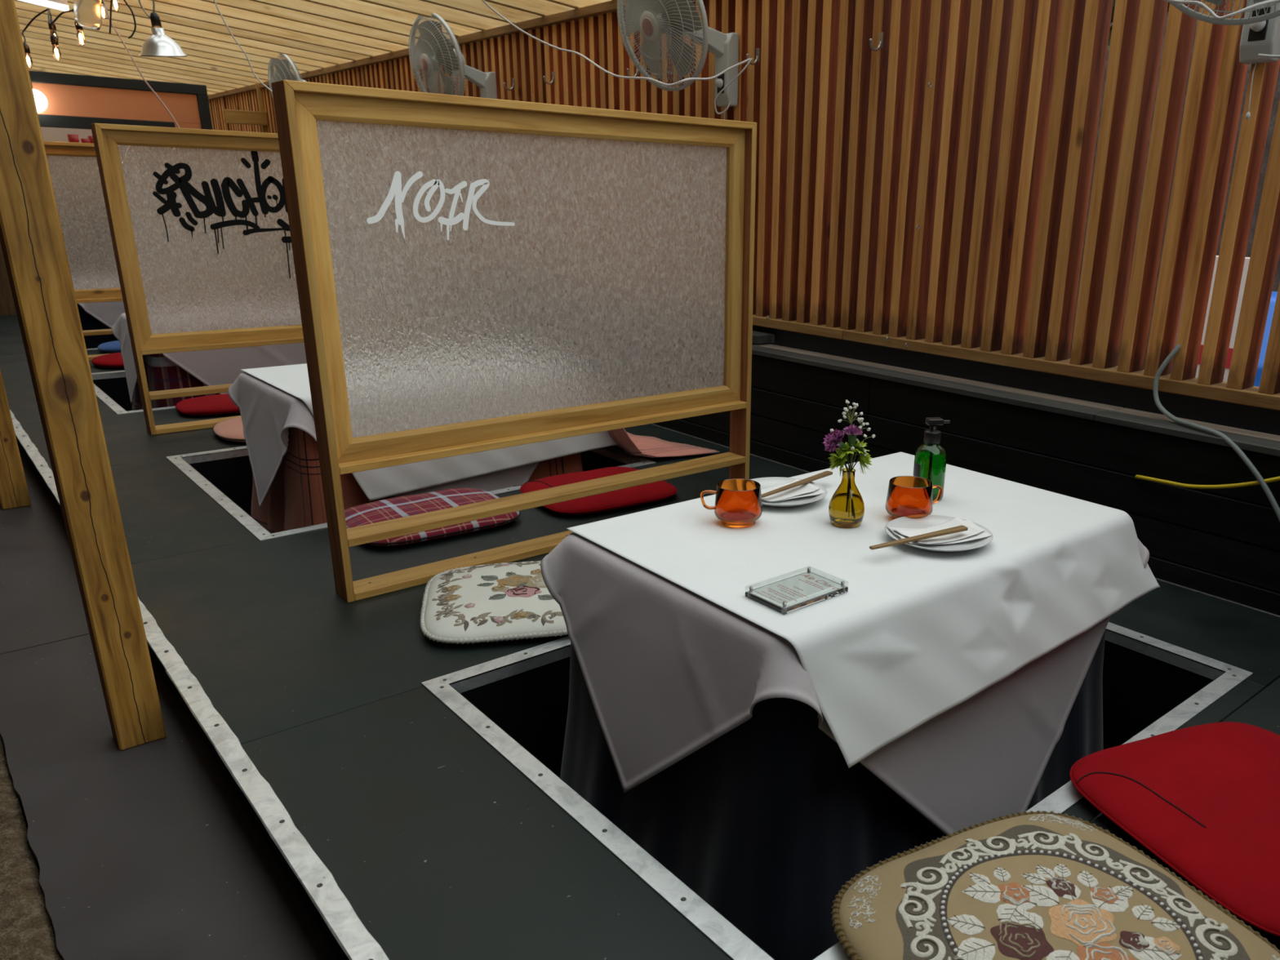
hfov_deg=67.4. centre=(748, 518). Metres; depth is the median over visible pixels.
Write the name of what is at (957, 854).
scroll ornament
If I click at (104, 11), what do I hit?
bulb
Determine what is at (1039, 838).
scroll ornament
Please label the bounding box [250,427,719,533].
blanket
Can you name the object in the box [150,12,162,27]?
socket
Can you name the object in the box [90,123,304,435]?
divider
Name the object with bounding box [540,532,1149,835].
tablecloth
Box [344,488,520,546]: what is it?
seat cushion
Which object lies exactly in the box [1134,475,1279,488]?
hose
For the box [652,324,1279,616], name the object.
wall
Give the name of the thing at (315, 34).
ceiling
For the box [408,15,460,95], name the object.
grille
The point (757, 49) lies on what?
coat hook
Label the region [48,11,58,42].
bulb
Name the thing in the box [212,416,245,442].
seat cushion
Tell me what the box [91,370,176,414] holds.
trim
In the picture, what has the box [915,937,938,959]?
scroll ornament
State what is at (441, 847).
floor
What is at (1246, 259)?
sign board
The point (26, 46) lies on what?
socket
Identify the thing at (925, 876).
scroll ornament
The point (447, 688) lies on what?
trim
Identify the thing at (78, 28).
socket
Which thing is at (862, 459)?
sprig
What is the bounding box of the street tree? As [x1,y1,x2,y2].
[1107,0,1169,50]
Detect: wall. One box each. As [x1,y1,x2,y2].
[0,70,212,315]
[207,0,1279,410]
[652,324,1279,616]
[1069,0,1279,369]
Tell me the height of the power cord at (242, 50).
0.558 m
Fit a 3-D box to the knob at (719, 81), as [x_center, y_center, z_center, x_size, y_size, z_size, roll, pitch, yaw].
[-0.120,-1.802,3.937,0.026,0.080,0.048,-15,24,-39]
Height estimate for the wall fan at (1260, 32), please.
0.686 m
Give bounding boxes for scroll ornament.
[904,895,928,915]
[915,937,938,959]
[917,868,942,884]
[951,848,972,860]
[981,837,1009,851]
[1033,832,1058,844]
[1080,842,1104,856]
[1129,866,1159,884]
[1173,897,1199,913]
[1203,928,1231,950]
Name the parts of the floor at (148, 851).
deck panel, deck panel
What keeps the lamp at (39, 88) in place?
attached to the wall at (66, 104)
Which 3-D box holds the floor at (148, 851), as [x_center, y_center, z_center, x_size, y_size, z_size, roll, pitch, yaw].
[-2.633,0.022,3.429,0.400,0.018,12.195,-15,24,-39]
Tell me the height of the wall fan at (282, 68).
0.667 m
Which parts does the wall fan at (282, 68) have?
blade, blade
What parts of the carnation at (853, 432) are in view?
stem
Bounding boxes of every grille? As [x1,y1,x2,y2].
[273,57,302,81]
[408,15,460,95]
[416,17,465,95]
[617,0,702,88]
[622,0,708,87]
[1179,0,1279,21]
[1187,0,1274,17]
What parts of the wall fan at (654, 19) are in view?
blade, blade, blade, blade, blade, arm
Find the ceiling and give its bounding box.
[13,0,611,95]
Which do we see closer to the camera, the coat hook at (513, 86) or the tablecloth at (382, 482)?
the tablecloth at (382, 482)
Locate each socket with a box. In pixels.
[22,42,30,53]
[48,18,56,30]
[49,34,58,44]
[74,21,83,30]
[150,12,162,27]
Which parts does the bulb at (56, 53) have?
bulb glass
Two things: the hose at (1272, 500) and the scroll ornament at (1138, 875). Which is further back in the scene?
the hose at (1272, 500)
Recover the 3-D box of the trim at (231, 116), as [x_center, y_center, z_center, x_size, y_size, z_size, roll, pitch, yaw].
[-4.388,-2.853,8.476,0.338,1.900,0.080,-15,24,-39]
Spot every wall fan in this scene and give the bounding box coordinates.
[267,53,306,99]
[408,13,497,98]
[617,0,738,119]
[1164,0,1279,119]
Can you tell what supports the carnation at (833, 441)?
in the bud vase
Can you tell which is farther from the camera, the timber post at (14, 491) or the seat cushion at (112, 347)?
the seat cushion at (112, 347)
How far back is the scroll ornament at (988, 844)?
1.54 m
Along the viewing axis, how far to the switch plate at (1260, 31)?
2.43 m
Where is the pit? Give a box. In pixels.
[93,377,1213,777]
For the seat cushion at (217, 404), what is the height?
0.056 m
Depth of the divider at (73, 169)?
5.77 m
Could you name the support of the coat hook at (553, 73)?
attached to the wall at (993, 161)
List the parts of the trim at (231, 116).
beam post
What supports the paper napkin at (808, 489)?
on the dinner plate at (765, 482)
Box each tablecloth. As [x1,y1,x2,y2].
[77,301,124,328]
[111,312,306,404]
[227,371,539,508]
[240,363,618,501]
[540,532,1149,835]
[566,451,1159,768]
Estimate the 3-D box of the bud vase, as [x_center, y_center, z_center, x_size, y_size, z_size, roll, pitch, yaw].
[0.209,-0.046,2.023,0.077,0.120,0.077,-15,24,-39]
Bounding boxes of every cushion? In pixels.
[91,352,124,368]
[97,340,120,353]
[175,393,239,415]
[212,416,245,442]
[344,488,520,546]
[419,560,568,644]
[513,466,677,515]
[831,810,1279,959]
[1069,721,1279,937]
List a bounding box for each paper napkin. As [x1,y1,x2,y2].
[760,478,824,502]
[886,517,991,544]
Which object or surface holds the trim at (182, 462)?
attached to the pit
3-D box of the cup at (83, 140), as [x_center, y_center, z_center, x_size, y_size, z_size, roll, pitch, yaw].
[-5.756,-3.263,8.276,0.080,0.075,0.080,-15,24,-39]
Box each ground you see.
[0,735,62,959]
[2,423,1279,935]
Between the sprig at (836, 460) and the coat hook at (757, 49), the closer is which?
the sprig at (836, 460)
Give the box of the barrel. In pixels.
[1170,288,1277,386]
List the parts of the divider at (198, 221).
shelf rail, rail, frosted pane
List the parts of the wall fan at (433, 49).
blade, blade, blade, blade, blade, arm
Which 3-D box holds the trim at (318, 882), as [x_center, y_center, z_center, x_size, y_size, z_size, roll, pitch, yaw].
[-2.771,-0.218,3.721,0.046,0.006,10.229,-15,24,-39]
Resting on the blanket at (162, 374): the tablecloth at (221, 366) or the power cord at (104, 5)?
the tablecloth at (221, 366)
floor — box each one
[0,315,1279,959]
[0,445,339,959]
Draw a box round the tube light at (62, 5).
[19,0,68,11]
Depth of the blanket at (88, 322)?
6.48 m
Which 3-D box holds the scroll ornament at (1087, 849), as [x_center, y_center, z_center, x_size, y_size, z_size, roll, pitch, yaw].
[0.551,0.532,1.525,0.036,0.006,0.030,7,19,17]
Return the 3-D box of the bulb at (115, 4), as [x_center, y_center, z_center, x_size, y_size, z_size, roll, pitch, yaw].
[-3.342,-2.761,5.008,0.036,0.169,0.036,-15,24,-39]
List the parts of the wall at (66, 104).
panel, panel, frame, frame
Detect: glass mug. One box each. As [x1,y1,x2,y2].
[700,478,762,528]
[884,475,942,519]
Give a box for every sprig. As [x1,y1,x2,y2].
[827,441,857,475]
[830,400,875,468]
[848,440,872,474]
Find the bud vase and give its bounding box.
[828,467,864,528]
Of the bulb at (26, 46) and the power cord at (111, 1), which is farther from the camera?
the bulb at (26, 46)
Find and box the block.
[745,567,848,614]
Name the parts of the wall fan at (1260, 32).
blade, power cord, pull cord, power cord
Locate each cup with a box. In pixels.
[66,133,79,142]
[80,138,91,142]
[88,135,93,143]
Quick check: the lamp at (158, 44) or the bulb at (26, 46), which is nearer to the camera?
the lamp at (158, 44)
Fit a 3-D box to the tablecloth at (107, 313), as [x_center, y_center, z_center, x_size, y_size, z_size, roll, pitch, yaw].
[-4.348,-1.425,7.035,1.229,0.638,0.896,-13,23,-37]
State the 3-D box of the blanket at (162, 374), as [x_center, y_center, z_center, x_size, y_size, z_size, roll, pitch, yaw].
[-2.835,-0.737,5.464,1.235,0.865,0.844,-15,24,-39]
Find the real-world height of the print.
0.001 m
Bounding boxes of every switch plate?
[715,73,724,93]
[1247,6,1271,41]
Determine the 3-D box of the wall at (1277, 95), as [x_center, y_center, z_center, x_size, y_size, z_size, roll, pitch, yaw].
[1.368,-3.257,8.647,0.300,3.200,20.000,-15,24,-39]
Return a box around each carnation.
[822,428,848,471]
[842,424,862,471]
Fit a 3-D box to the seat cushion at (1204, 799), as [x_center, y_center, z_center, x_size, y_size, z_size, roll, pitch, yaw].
[0.908,0.516,1.683,0.530,0.059,0.530,-7,20,-23]
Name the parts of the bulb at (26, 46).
bulb glass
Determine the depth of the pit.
2.39 m
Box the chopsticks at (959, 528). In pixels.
[869,524,968,550]
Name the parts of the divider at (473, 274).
rail, frosted pane, shelf rail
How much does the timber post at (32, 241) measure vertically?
2.165 m
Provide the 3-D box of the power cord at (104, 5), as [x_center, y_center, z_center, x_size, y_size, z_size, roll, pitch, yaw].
[-3.276,-2.504,5.105,0.328,0.853,0.008,-15,24,-39]
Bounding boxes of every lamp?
[31,81,47,112]
[73,0,102,30]
[137,0,187,57]
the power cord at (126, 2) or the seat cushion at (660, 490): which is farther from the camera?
the power cord at (126, 2)
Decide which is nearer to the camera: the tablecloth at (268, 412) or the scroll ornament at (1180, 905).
the scroll ornament at (1180, 905)
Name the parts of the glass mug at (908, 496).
handle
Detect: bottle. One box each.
[912,417,950,500]
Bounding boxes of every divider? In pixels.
[43,141,123,360]
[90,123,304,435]
[271,80,756,602]
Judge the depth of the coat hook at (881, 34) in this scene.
3.37 m
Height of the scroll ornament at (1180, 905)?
0.008 m
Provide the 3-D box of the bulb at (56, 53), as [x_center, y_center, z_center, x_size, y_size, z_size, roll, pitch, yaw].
[-3.508,-2.406,4.808,0.036,0.169,0.036,-15,24,-39]
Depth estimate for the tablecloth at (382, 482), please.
3.51 m
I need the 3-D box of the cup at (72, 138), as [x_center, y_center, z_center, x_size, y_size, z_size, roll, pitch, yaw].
[-5.825,-3.258,8.212,0.080,0.105,0.080,-15,24,-39]
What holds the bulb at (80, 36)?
hanging from the power cord at (47, 9)
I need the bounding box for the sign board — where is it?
[1195,255,1249,382]
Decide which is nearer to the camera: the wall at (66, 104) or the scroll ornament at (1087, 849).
the scroll ornament at (1087, 849)
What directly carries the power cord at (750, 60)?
hanging from the coat hook at (757, 49)
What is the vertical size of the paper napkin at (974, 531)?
0.019 m
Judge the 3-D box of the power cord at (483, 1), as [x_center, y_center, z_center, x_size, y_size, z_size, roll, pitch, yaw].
[-0.659,-1.987,3.921,1.344,0.467,0.474,13,22,31]
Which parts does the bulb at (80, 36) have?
bulb glass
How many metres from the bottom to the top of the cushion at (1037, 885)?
0.067 m
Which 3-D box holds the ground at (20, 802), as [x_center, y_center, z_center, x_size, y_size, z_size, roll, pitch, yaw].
[0.387,-0.884,7.150,70.000,0.415,70.000,-15,24,-39]
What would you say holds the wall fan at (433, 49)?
attached to the wall at (993, 161)
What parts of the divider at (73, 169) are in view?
frosted pane, shelf rail, rail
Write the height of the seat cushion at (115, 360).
0.060 m
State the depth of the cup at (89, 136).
8.26 m
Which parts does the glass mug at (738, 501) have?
handle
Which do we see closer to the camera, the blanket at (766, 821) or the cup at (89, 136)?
the blanket at (766, 821)
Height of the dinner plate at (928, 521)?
0.020 m
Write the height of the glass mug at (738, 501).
0.084 m
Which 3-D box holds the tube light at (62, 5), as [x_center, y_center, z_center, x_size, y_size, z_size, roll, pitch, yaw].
[-3.727,-2.741,5.021,0.220,0.091,0.034,-15,24,-39]
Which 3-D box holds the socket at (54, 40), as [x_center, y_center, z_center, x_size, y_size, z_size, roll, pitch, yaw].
[-3.507,-2.419,4.804,0.031,0.049,0.030,-15,24,-39]
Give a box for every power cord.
[21,8,73,35]
[102,0,179,128]
[109,0,112,33]
[123,0,136,38]
[213,0,272,92]
[481,0,751,86]
[714,57,752,114]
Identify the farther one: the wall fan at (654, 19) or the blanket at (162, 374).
the blanket at (162, 374)
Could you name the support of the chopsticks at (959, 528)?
on the paper napkin at (974, 531)
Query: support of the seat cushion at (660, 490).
on the floor at (441, 847)
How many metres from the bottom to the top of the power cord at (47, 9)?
0.548 m
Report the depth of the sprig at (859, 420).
1.97 m
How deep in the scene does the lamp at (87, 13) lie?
4.58 m
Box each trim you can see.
[9,409,389,959]
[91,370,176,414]
[165,445,656,541]
[222,83,267,133]
[421,622,1253,959]
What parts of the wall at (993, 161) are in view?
rail, rail, rail, rail, rail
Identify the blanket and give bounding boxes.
[76,303,118,348]
[132,353,218,410]
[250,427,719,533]
[560,628,1106,959]
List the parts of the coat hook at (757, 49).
plate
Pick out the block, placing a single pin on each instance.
(797, 592)
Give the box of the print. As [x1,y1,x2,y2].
[768,579,823,600]
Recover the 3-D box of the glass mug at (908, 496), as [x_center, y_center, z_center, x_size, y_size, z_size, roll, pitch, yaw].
[0.354,-0.042,2.077,0.103,0.084,0.118,12,22,30]
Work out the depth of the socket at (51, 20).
4.87 m
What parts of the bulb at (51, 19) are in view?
bulb glass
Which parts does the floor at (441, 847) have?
panel, panel, panel, panel, panel, panel, panel, panel, panel, panel, panel, panel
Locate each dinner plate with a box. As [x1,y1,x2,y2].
[750,476,826,506]
[884,515,992,551]
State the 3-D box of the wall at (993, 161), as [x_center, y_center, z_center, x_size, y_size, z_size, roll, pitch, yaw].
[-0.242,-1.630,4.300,0.125,1.386,15.997,-15,24,-39]
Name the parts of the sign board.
red panel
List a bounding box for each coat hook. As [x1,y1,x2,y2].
[503,78,515,90]
[542,71,555,84]
[626,67,639,76]
[746,48,759,65]
[869,31,883,51]
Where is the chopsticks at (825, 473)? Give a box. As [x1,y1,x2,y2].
[761,471,832,497]
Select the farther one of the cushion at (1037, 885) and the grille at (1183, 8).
the grille at (1183, 8)
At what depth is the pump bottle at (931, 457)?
2.18 m
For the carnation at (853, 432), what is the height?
0.195 m
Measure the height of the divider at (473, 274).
1.270 m
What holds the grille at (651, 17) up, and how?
attached to the wall fan at (654, 19)
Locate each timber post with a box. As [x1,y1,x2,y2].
[0,0,166,750]
[0,368,31,509]
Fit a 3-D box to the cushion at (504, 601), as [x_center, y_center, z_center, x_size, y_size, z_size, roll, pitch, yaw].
[-0.613,0.202,2.526,0.492,0.060,0.504,-4,19,-14]
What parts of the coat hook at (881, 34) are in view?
plate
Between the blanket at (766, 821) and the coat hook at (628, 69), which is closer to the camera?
the blanket at (766, 821)
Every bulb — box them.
[22,33,32,68]
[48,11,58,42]
[49,24,61,61]
[74,21,85,45]
[102,0,106,19]
[111,0,119,12]
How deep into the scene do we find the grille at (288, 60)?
6.96 m
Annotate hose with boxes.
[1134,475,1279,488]
[1152,343,1279,521]
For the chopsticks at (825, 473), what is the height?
0.008 m

